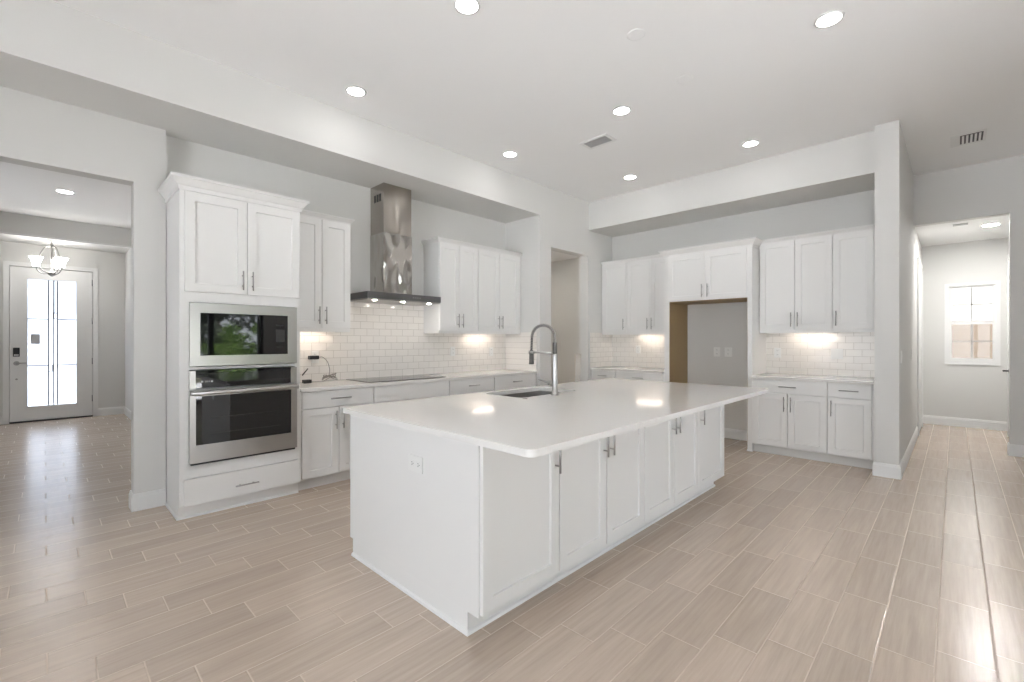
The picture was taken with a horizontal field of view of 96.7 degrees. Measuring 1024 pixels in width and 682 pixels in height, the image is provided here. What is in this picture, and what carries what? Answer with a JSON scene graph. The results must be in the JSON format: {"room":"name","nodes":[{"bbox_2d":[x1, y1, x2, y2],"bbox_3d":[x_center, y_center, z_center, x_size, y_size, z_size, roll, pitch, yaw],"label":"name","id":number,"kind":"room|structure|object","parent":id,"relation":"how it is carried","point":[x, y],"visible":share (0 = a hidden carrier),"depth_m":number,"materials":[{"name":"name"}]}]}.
{"room":"kitchen","nodes":[
{"label":"kitchen","id":0,"kind":"room"},
{"bbox_2d":[0,241,124,415],"bbox_3d":[-8.170,-0.335,7.126,0.150,3.310,3.500,0,0,44],"label":"wall","id":1,"kind":"structure","parent":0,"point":[111,266],"depth_m":8.03,"materials":[{"name":"white paint"}]},
{"bbox_2d":[3,261,97,423],"bbox_3d":[-7.639,0.031,7.577,0.142,2.578,1.113,0,0,44],"label":"door","id":2,"kind":"structure","parent":1,"relation":"attached to","point":[56,378],"depth_m":7.56,"materials":[{"name":"white"}]},
{"bbox_2d":[31,334,39,343],"bbox_3d":[-7.786,-0.024,7.437,0.001,0.162,0.107,0,0,44],"label":"sticker","id":3,"kind":"object","parent":2,"relation":"attached to","point":[35,338],"visible":1,"depth_m":7.44,"materials":[{"name":"grey"}]},
{"bbox_2d":[0,161,130,228],"bbox_3d":[-5.640,-1.930,4.664,5.210,0.120,3.220,0,0,44],"label":"ceiling","id":4,"kind":"structure","parent":0,"point":[25,190],"depth_m":5.95,"materials":[{"name":"white paint"}]},
{"bbox_2d":[55,189,74,193],"bbox_3d":[-5.606,-1.866,5.710,0.182,0.008,0.182,0,0,44],"label":"recessed light","id":5,"kind":"object","parent":4,"relation":"in","point":[57,190],"visible":1,"depth_m":5.70,"materials":[{"name":"white"}]},
{"bbox_2d":[0,211,130,253],"bbox_3d":[-7.812,-1.778,6.777,0.850,0.425,3.220,0,0,44],"label":"beam","id":6,"kind":"structure","parent":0,"point":[9,222],"depth_m":7.13,"materials":[{"name":"white paint"}]},
{"bbox_2d":[29,239,67,276],"bbox_3d":[-7.174,-1.279,7.051,0.458,0.572,0.433,0,0,44],"label":"chandelier","id":7,"kind":"object","parent":6,"relation":"hanging from","point":[59,263],"visible":0.99,"depth_m":7.03,"materials":[{"name":"grey metal"}]},
{"bbox_2d":[0,86,165,493],"bbox_3d":[-4.342,-0.186,2.163,0.140,3.012,4.324,0,0,44],"label":"wall","id":8,"kind":"structure","parent":0,"point":[39,132],"depth_m":3.54,"materials":[{"name":"white paint"}]},
{"bbox_2d":[129,488,165,511],"bbox_3d":[-2.905,1.254,3.629,0.155,0.133,0.214,0,0,44],"label":"baseboard","id":9,"kind":"structure","parent":8,"relation":"attached to","point":[155,498],"depth_m":3.57,"materials":[{"name":"white wood"}]},
{"bbox_2d":[125,248,130,410],"bbox_3d":[-4.812,-0.335,6.203,5.950,3.310,0.140,0,0,44],"label":"wall","id":10,"kind":"structure","parent":0,"point":[128,253],"depth_m":7.89,"materials":[{"name":"white paint"}]},
{"bbox_2d":[0,231,130,247],"bbox_3d":[-7.498,-1.562,6.472,0.025,0.029,3.220,0,0,44],"label":"trim","id":11,"kind":"structure","parent":10,"relation":"attached to","point":[1,232],"depth_m":7.03,"materials":[{"name":"white wood"}]},
{"bbox_2d":[98,406,130,419],"bbox_3d":[-4.990,1.254,6.027,5.940,0.133,0.360,0,0,44],"label":"baseboard","id":12,"kind":"structure","parent":10,"relation":"in","point":[110,410],"depth_m":8.06,"materials":[{"name":"white wood"}]},
{"bbox_2d":[0,0,539,222],"bbox_3d":[-2.801,-1.956,3.430,0.800,0.528,8.290,0,0,44],"label":"beam","id":13,"kind":"structure","parent":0,"point":[49,49],"depth_m":3.57,"materials":[{"name":"white paint"}]},
{"bbox_2d":[166,135,504,381],"bbox_3d":[-1.530,-0.186,5.210,0.140,3.012,3.966,0,0,44],"label":"wall","id":14,"kind":"structure","parent":0,"point":[326,195],"depth_m":4.85,"materials":[{"name":"white paint"}]},
{"bbox_2d":[300,209,354,331],"bbox_3d":[-1.909,-0.648,4.453,0.362,1.127,0.631,0,0,44],"label":"upper cabinet","id":15,"kind":"object","parent":14,"relation":"attached to","point":[324,238],"visible":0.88,"depth_m":4.36,"materials":[{"name":"white wood"}]},
{"bbox_2d":[350,182,440,305],"bbox_3d":[-1.290,-1.050,5.008,0.476,1.278,0.900,0,0,44],"label":"range hood","id":16,"kind":"object","parent":14,"relation":"attached to","point":[390,238],"visible":0.97,"depth_m":4.96,"materials":[{"name":"silver metal"}]},
{"bbox_2d":[300,302,536,381],"bbox_3d":[-0.965,-0.048,5.260,0.600,0.924,3.104,0,0,44],"label":"backsplash","id":17,"kind":"structure","parent":14,"relation":"attached to","point":[383,340],"depth_m":5.31,"materials":[{"name":"tile"}]},
{"bbox_2d":[311,351,318,362],"bbox_3d":[-1.994,0.167,4.612,0.008,0.120,0.075,0,0,44],"label":"power outlet","id":18,"kind":"object","parent":17,"relation":"attached to","point":[313,353],"visible":0.83,"depth_m":4.61,"materials":[{"name":"white plastic"}]},
{"bbox_2d":[450,347,454,355],"bbox_3d":[-0.763,0.140,5.877,0.008,0.120,0.075,0,0,44],"label":"power outlet","id":19,"kind":"object","parent":17,"relation":"attached to","point":[452,349],"visible":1,"depth_m":5.87,"materials":[{"name":"white plastic"}]},
{"bbox_2d":[421,236,478,333],"bbox_3d":[-0.753,-0.648,5.640,0.362,1.127,0.636,0,0,44],"label":"upper cabinet","id":20,"kind":"object","parent":14,"relation":"attached to","point":[450,265],"visible":1,"depth_m":5.51,"materials":[{"name":"white wood"}]},
{"bbox_2d":[477,245,521,334],"bbox_3d":[-0.250,-0.648,6.158,0.362,1.127,0.806,0,0,44],"label":"upper cabinet","id":21,"kind":"object","parent":14,"relation":"attached to","point":[499,270],"visible":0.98,"depth_m":6.03,"materials":[{"name":"white wood"}]},
{"bbox_2d":[0,414,1023,681],"bbox_3d":[-0.512,1.380,4.894,14.240,0.120,13.580,0,0,44],"label":"floor","id":22,"kind":"structure","parent":0,"point":[786,569],"depth_m":2.41,"materials":[{"name":"beige tile"}]},
{"bbox_2d":[158,171,309,520],"bbox_3d":[-2.321,0.059,3.813,0.662,2.522,0.968,0,0,44],"label":"tall cabinet","id":23,"kind":"object","parent":22,"relation":"on","point":[226,243],"visible":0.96,"depth_m":3.55,"materials":[{"name":"white wood"}]},
{"bbox_2d":[189,302,296,366],"bbox_3d":[-2.256,-0.044,3.763,0.459,0.471,0.758,0,0,44],"label":"microwave","id":24,"kind":"object","parent":23,"relation":"in","point":[219,334],"visible":1,"depth_m":3.57,"materials":[{"name":"silver metal"}]},
{"bbox_2d":[188,366,298,465],"bbox_3d":[-2.281,0.573,3.782,0.655,0.698,0.756,0,0,44],"label":"wall oven","id":25,"kind":"object","parent":23,"relation":"in","point":[234,413],"visible":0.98,"depth_m":3.56,"materials":[{"name":"silver metal"}]},
{"bbox_2d":[298,387,373,490],"bbox_3d":[-1.786,0.883,4.379,0.632,0.873,0.696,0,0,44],"label":"base cabinet","id":26,"kind":"object","parent":22,"relation":"on","point":[324,426],"visible":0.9,"depth_m":4.11,"materials":[{"name":"white wood"}]},
{"bbox_2d":[300,369,536,391],"bbox_3d":[-0.956,0.430,5.242,0.617,0.031,3.096,0,0,44],"label":"countertop","id":27,"kind":"structure","parent":26,"relation":"on","point":[332,384],"depth_m":4.72,"materials":[{"name":"white stone"}]},
{"bbox_2d":[302,356,337,383],"bbox_3d":[-1.924,0.283,4.563,0.162,0.262,0.376,0,0,44],"label":"charger","id":28,"kind":"object","parent":27,"relation":"on","point":[309,357],"visible":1,"depth_m":4.57,"materials":[{"name":"black plastic"}]},
{"bbox_2d":[346,374,444,382],"bbox_3d":[-1.249,0.412,4.983,0.490,0.006,0.950,0,0,44],"label":"cooktop","id":29,"kind":"object","parent":27,"relation":"in","point":[421,376],"visible":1,"depth_m":4.90,"materials":[{"name":"black glass"}]},
{"bbox_2d":[373,381,448,403],"bbox_3d":[-1.222,0.883,4.959,0.632,0.873,0.921,0,0,44],"label":"base cabinet","id":30,"kind":"object","parent":22,"relation":"on","point":[401,392],"visible":0.22,"depth_m":4.73,"materials":[{"name":"white wood"}]},
{"bbox_2d":[449,377,493,395],"bbox_3d":[-0.658,0.883,5.539,0.632,0.873,0.694,0,0,44],"label":"base cabinet","id":31,"kind":"object","parent":22,"relation":"on","point":[465,386],"visible":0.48,"depth_m":5.32,"materials":[{"name":"white wood"}]},
{"bbox_2d":[493,374,535,390],"bbox_3d":[-0.143,0.883,6.067,0.632,0.873,0.780,0,0,44],"label":"base cabinet","id":32,"kind":"object","parent":22,"relation":"on","point":[528,380],"visible":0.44,"depth_m":5.85,"materials":[{"name":"white wood"}]},
{"bbox_2d":[350,415,714,636],"bbox_3d":[0.439,0.883,3.454,1.198,0.873,2.934,0,0,44],"label":"kitchen island","id":33,"kind":"object","parent":22,"relation":"on","point":[418,532],"visible":0.33,"depth_m":2.31,"materials":[{"name":"white wood"}]},
{"bbox_2d":[408,454,422,473],"bbox_3d":[-0.493,0.630,2.325,0.125,0.082,0.008,0,0,44],"label":"power outlet","id":34,"kind":"object","parent":33,"relation":"attached to","point":[415,463],"visible":1,"depth_m":2.32,"materials":[{"name":"white plastic"}]},
{"bbox_2d":[480,446,561,616],"bbox_3d":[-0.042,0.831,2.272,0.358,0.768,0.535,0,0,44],"label":"door","id":35,"kind":"structure","parent":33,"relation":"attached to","point":[519,495],"depth_m":2.14,"materials":[{"name":"white wood"}]},
{"bbox_2d":[343,378,767,457],"bbox_3d":[0.579,0.430,3.375,1.583,0.031,3.079,0,0,44],"label":"island countertop","id":36,"kind":"structure","parent":33,"relation":"on","point":[588,411],"depth_m":2.66,"materials":[{"name":"white stone"}]},
{"bbox_2d":[500,391,561,397],"bbox_3d":[0.162,0.554,3.679,0.430,0.212,0.720,0,0,44],"label":"sink","id":37,"kind":"object","parent":36,"relation":"in","point":[532,393],"visible":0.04,"depth_m":3.96,"materials":[{"name":"silver metal"}]},
{"bbox_2d":[529,324,558,394],"bbox_3d":[0.243,0.141,3.549,0.292,0.547,0.060,0,0,44],"label":"faucet","id":38,"kind":"object","parent":36,"relation":"on","point":[554,383],"visible":1,"depth_m":3.46,"materials":[{"name":"grey metal"}]},
{"bbox_2d":[559,427,643,571],"bbox_3d":[0.462,0.831,2.790,0.358,0.768,0.905,0,0,44],"label":"base cabinet","id":39,"kind":"object","parent":33,"relation":"attached to","point":[601,482],"visible":0.55,"depth_m":2.64,"materials":[{"name":"white wood"}]},
{"bbox_2d":[644,412,698,521],"bbox_3d":[1.089,0.831,3.433,0.358,0.768,0.888,0,0,44],"label":"base cabinet","id":40,"kind":"object","parent":33,"relation":"attached to","point":[671,447],"visible":0.59,"depth_m":3.29,"materials":[{"name":"white wood"}]},
{"bbox_2d":[699,405,723,489],"bbox_3d":[1.595,0.831,3.954,0.358,0.768,0.561,0,0,44],"label":"base cabinet","id":41,"kind":"object","parent":33,"relation":"attached to","point":[711,421],"visible":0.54,"depth_m":3.86,"materials":[{"name":"white wood"}]},
{"bbox_2d":[574,354,580,381],"bbox_3d":[0.983,0.759,6.932,0.024,1.106,0.197,0,0,44],"label":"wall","id":42,"kind":"structure","parent":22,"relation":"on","point":[577,362],"depth_m":6.93,"materials":[{"name":"white paint"}]},
{"bbox_2d":[592,370,615,379],"bbox_3d":[1.559,0.883,7.020,0.428,0.873,0.632,0,0,44],"label":"base cabinet","id":43,"kind":"object","parent":22,"relation":"on","point":[596,374],"visible":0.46,"depth_m":6.83,"materials":[{"name":"white wood"}]},
{"bbox_2d":[616,371,663,381],"bbox_3d":[1.977,0.883,6.614,0.735,0.873,0.632,0,0,44],"label":"base cabinet","id":44,"kind":"object","parent":22,"relation":"on","point":[619,374],"visible":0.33,"depth_m":6.39,"materials":[{"name":"white wood"}]},
{"bbox_2d":[590,366,663,373],"bbox_3d":[1.828,0.430,6.767,1.159,0.031,0.626,0,0,44],"label":"countertop","id":45,"kind":"structure","parent":44,"relation":"on","point":[608,368],"depth_m":6.69,"materials":[{"name":"white stone"}]},
{"bbox_2d":[658,237,765,451],"bbox_3d":[2.642,0.053,5.980,1.214,2.534,0.633,0,0,44],"label":"enclosure","id":46,"kind":"object","parent":22,"relation":"on","point":[726,271],"visible":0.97,"depth_m":5.76,"materials":[{"name":"white wood"}]},
{"bbox_2d":[752,378,828,461],"bbox_3d":[3.299,0.883,5.328,0.746,0.873,0.632,0,0,44],"label":"base cabinet","id":47,"kind":"object","parent":22,"relation":"on","point":[791,419],"visible":0.94,"depth_m":5.11,"materials":[{"name":"white wood"}]},
{"bbox_2d":[751,373,874,384],"bbox_3d":[3.449,0.430,5.190,1.159,0.031,0.626,0,0,44],"label":"countertop","id":48,"kind":"structure","parent":47,"relation":"on","point":[775,376],"depth_m":5.07,"materials":[{"name":"white stone"}]},
{"bbox_2d":[828,382,874,468],"bbox_3d":[3.713,0.883,4.924,0.409,0.873,0.632,0,0,44],"label":"base cabinet","id":49,"kind":"object","parent":22,"relation":"on","point":[851,407],"visible":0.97,"depth_m":4.73,"materials":[{"name":"white wood"}]},
{"bbox_2d":[51,0,1023,202],"bbox_3d":[1.235,-2.158,1.742,7.340,0.124,11.500,0,0,44],"label":"ceiling","id":50,"kind":"structure","parent":0,"point":[537,80],"depth_m":3.55,"materials":[{"name":"white paint"}]},
{"bbox_2d":[345,85,365,96],"bbox_3d":[-1.313,-2.096,3.832,0.168,0.008,0.168,0,0,44],"label":"recessed light","id":51,"kind":"object","parent":50,"relation":"in","point":[357,91],"visible":1,"depth_m":3.83,"materials":[{"name":"white plastic"}]},
{"bbox_2d":[454,0,479,14],"bbox_3d":[-0.282,-2.096,2.850,0.168,0.008,0.168,0,0,44],"label":"recessed light","id":52,"kind":"object","parent":50,"relation":"in","point":[466,7],"visible":1,"depth_m":2.86,"materials":[{"name":"white"}]},
{"bbox_2d":[503,151,516,156],"bbox_3d":[-0.022,-2.096,5.127,0.168,0.008,0.168,0,0,44],"label":"recessed light","id":53,"kind":"object","parent":50,"relation":"in","point":[507,153],"visible":1,"depth_m":5.12,"materials":[{"name":"white"}]},
{"bbox_2d":[579,133,616,149],"bbox_3d":[0.907,-2.095,4.803,0.330,0.008,0.210,0,0,44],"label":"ceiling vent","id":54,"kind":"object","parent":50,"relation":"in","point":[604,139],"visible":1,"depth_m":4.79,"materials":[{"name":"white metal"}]},
{"bbox_2d":[612,106,630,114],"bbox_3d":[1.000,-2.096,4.157,0.168,0.008,0.168,0,0,44],"label":"recessed light","id":55,"kind":"object","parent":50,"relation":"in","point":[621,110],"visible":1,"depth_m":4.15,"materials":[{"name":"white"}]},
{"bbox_2d":[623,175,636,179],"bbox_3d":[1.515,-2.096,5.848,0.168,0.008,0.168,0,0,44],"label":"recessed light","id":56,"kind":"object","parent":50,"relation":"in","point":[627,177],"visible":1,"depth_m":5.85,"materials":[{"name":"white plastic"}]},
{"bbox_2d":[742,140,758,146],"bbox_3d":[2.543,-2.096,4.854,0.168,0.008,0.168,0,0,44],"label":"recessed light","id":57,"kind":"object","parent":50,"relation":"in","point":[750,143],"visible":1,"depth_m":4.84,"materials":[{"name":"white"}]},
{"bbox_2d":[814,10,844,27],"bbox_3d":[2.070,-2.096,2.974,0.168,0.008,0.168,0,0,44],"label":"recessed light","id":58,"kind":"object","parent":50,"relation":"in","point":[830,18],"visible":1,"depth_m":2.97,"materials":[{"name":"white"}]},
{"bbox_2d":[950,129,986,147],"bbox_3d":[4.735,-2.096,4.727,0.265,0.007,0.370,0,0,44],"label":"ceiling vent","id":59,"kind":"object","parent":50,"relation":"in","point":[980,135],"visible":1,"depth_m":4.72,"materials":[{"name":"white metal"}]},
{"bbox_2d":[505,185,611,385],"bbox_3d":[0.812,-0.450,7.044,0.660,3.540,1.930,0,0,44],"label":"wall","id":60,"kind":"structure","parent":0,"point":[562,224],"depth_m":6.42,"materials":[{"name":"white paint"}]},
{"bbox_2d":[590,333,611,367],"bbox_3d":[1.415,0.147,7.183,0.010,0.534,0.630,0,0,44],"label":"backsplash","id":61,"kind":"structure","parent":60,"relation":"attached to","point":[600,345],"depth_m":7.15,"materials":[{"name":"tile"}]},
{"bbox_2d":[551,258,578,383],"bbox_3d":[0.258,-0.130,7.478,1.740,2.900,2.080,0,0,44],"label":"wall","id":62,"kind":"structure","parent":0,"point":[564,273],"depth_m":8.06,"materials":[{"name":"white paint"}]},
{"bbox_2d":[551,251,578,261],"bbox_3d":[0.361,-1.505,7.483,1.600,0.150,1.650,0,0,44],"label":"ceiling","id":63,"kind":"structure","parent":0,"point":[555,256],"depth_m":7.75,"materials":[{"name":"white paint"}]},
{"bbox_2d":[589,130,874,236],"bbox_3d":[2.677,-1.890,6.025,3.435,0.420,0.790,0,0,44],"label":"ceiling beam","id":64,"kind":"structure","parent":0,"point":[845,166],"depth_m":5.46,"materials":[{"name":"white paint"}]},
{"bbox_2d":[612,190,874,430],"bbox_3d":[2.907,-0.180,6.261,3.435,3.000,0.130,0,0,44],"label":"wall","id":65,"kind":"structure","parent":0,"point":[722,325],"depth_m":6.13,"materials":[{"name":"white paint"}]},
{"bbox_2d":[601,259,626,334],"bbox_3d":[1.663,-0.659,7.122,0.435,1.139,0.362,0,0,44],"label":"upper cabinet","id":66,"kind":"object","parent":65,"relation":"attached to","point":[613,272],"visible":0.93,"depth_m":7.02,"materials":[{"name":"white wood"}]},
{"bbox_2d":[625,254,663,334],"bbox_3d":[2.080,-0.659,6.715,0.728,1.139,0.362,0,0,44],"label":"upper cabinet","id":67,"kind":"object","parent":65,"relation":"attached to","point":[644,274],"visible":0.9,"depth_m":6.66,"materials":[{"name":"white wood"}]},
{"bbox_2d":[714,347,719,356],"bbox_3d":[2.814,0.157,6.255,0.085,0.125,0.008,0,0,44],"label":"power outlet","id":68,"kind":"object","parent":65,"relation":"attached to","point":[716,349],"visible":1,"depth_m":6.25,"materials":[{"name":"white plastic"}]},
{"bbox_2d":[725,347,731,356],"bbox_3d":[2.922,0.157,6.150,0.095,0.125,0.008,0,0,44],"label":"power outlet","id":69,"kind":"object","parent":65,"relation":"attached to","point":[728,351],"visible":1,"depth_m":6.15,"materials":[{"name":"white plastic"}]},
{"bbox_2d":[724,428,746,440],"bbox_3d":[2.869,1.254,6.197,0.960,0.133,0.014,0,0,44],"label":"baseboard","id":70,"kind":"structure","parent":65,"relation":"attached to","point":[729,433],"depth_m":6.08,"materials":[{"name":"white wood"}]},
{"bbox_2d":[612,332,874,377],"bbox_3d":[2.861,0.147,6.208,3.423,0.534,0.010,0,0,44],"label":"backsplash","id":71,"kind":"structure","parent":65,"relation":"attached to","point":[801,353],"depth_m":5.54,"materials":[{"name":"tile"}]},
{"bbox_2d":[774,348,780,357],"bbox_3d":[3.341,0.155,5.728,0.075,0.120,0.008,0,0,44],"label":"power outlet","id":72,"kind":"object","parent":71,"relation":"attached to","point":[777,351],"visible":1,"depth_m":5.72,"materials":[{"name":"white plastic"}]},
{"bbox_2d":[831,349,842,358],"bbox_3d":[3.782,0.155,5.299,0.115,0.120,0.008,0,0,44],"label":"light switch","id":73,"kind":"object","parent":71,"relation":"attached to","point":[835,353],"visible":1,"depth_m":5.30,"materials":[{"name":"white plastic"}]},
{"bbox_2d":[760,230,833,332],"bbox_3d":[3.400,-0.659,5.431,0.746,1.139,0.362,0,0,44],"label":"upper cabinet","id":74,"kind":"object","parent":65,"relation":"attached to","point":[796,271],"visible":0.9,"depth_m":5.31,"materials":[{"name":"white wood"}]},
{"bbox_2d":[832,224,874,332],"bbox_3d":[3.814,-0.659,5.029,0.407,1.139,0.362,0,0,44],"label":"upper cabinet","id":75,"kind":"object","parent":65,"relation":"attached to","point":[853,247],"visible":0.85,"depth_m":4.94,"materials":[{"name":"white wood"}]},
{"bbox_2d":[875,120,921,464],"bbox_3d":[5.057,-0.390,5.875,0.185,3.420,4.125,0,0,44],"label":"wall pillar","id":76,"kind":"structure","parent":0,"point":[898,246],"depth_m":4.42,"materials":[{"name":"white paint"}]},
{"bbox_2d":[872,427,917,479],"bbox_3d":[4.571,1.254,5.375,0.215,0.133,2.760,0,0,44],"label":"baseboard","id":77,"kind":"structure","parent":76,"relation":"attached to","point":[893,471],"depth_m":4.43,"materials":[{"name":"white wood"}]},
{"bbox_2d":[917,257,922,435],"bbox_3d":[5.978,0.085,6.671,0.024,2.470,1.040,0,0,44],"label":"door","id":78,"kind":"structure","parent":76,"relation":"attached to","point":[919,264],"depth_m":6.53,"materials":[{"name":"white"}]},
{"bbox_2d":[915,215,1008,246],"bbox_3d":[6.219,-1.560,6.269,0.930,0.120,1.940,0,0,44],"label":"ceiling","id":79,"kind":"structure","parent":0,"point":[938,234],"depth_m":6.27,"materials":[{"name":"white paint"}]},
{"bbox_2d":[953,223,967,226],"bbox_3d":[5.789,-1.496,5.878,0.140,0.008,0.100,0,0,44],"label":"ceiling vent","id":80,"kind":"object","parent":79,"relation":"in","point":[961,224],"visible":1,"depth_m":5.86,"materials":[{"name":"grey metal"}]},
{"bbox_2d":[981,223,1000,226],"bbox_3d":[6.199,-1.496,5.898,0.182,0.008,0.182,0,0,44],"label":"recessed light","id":81,"kind":"object","parent":79,"relation":"in","point":[990,224],"visible":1,"depth_m":5.88,"materials":[{"name":"white"}]},
{"bbox_2d":[922,238,1007,430],"bbox_3d":[6.931,-0.150,7.027,1.265,2.940,0.140,0,0,44],"label":"wall","id":82,"kind":"structure","parent":0,"point":[980,392],"depth_m":6.98,"materials":[{"name":"white paint"}]},
{"bbox_2d":[923,415,1006,430],"bbox_3d":[6.890,1.254,6.959,0.926,0.133,0.014,0,0,44],"label":"baseboard","id":83,"kind":"structure","parent":82,"relation":"attached to","point":[928,419],"depth_m":6.93,"materials":[{"name":"white wood"}]},
{"bbox_2d":[945,281,1000,365],"bbox_3d":[6.979,-0.255,6.913,0.596,1.250,0.078,0,0,44],"label":"window","id":84,"kind":"structure","parent":82,"relation":"in","point":[996,285],"depth_m":6.88,"materials":[{"name":"white wood"}]},
{"bbox_2d":[913,155,1023,444],"bbox_3d":[6.497,-0.390,4.555,3.720,3.420,0.130,0,0,44],"label":"wall","id":85,"kind":"structure","parent":0,"point":[995,188],"depth_m":5.27,"materials":[{"name":"white paint"}]},
{"bbox_2d":[1007,442,1023,456],"bbox_3d":[6.730,1.254,4.316,2.753,0.133,0.143,0,0,44],"label":"baseboard hall opening","id":86,"kind":"structure","parent":85,"relation":"attached to","point":[1012,449],"depth_m":5.18,"materials":[{"name":"white wood"}]},
{"bbox_3d":[6.606,-0.150,5.893,0.150,2.940,1.940,0,0,44],"label":"wall","id":87,"kind":"structure","parent":0,"visible":0},
{"bbox_2d":[1002,254,1008,436],"bbox_3d":[6.478,0.070,5.934,0.090,2.500,1.100,0,0,44],"label":"door","id":88,"kind":"structure","parent":87,"relation":"in","point":[1008,254],"depth_m":6.26,"materials":[{"name":"white"}]},
{"label":"outside","id":89,"kind":"structure","parent":0,"visible":0},
{"bbox_3d":[10.157,1.430,13.809,11.300,0.100,14.040,0,0,44],"label":"ground hall","id":90,"kind":"structure","parent":89,"visible":0},
{"bbox_2d":[952,287,991,358],"bbox_3d":[11.590,-0.645,9.617,10.600,4.051,3.650,0,0,44],"label":"neighbor house","id":91,"kind":"structure","parent":90,"relation":"on","point":[981,332],"depth_m":9.50,"materials":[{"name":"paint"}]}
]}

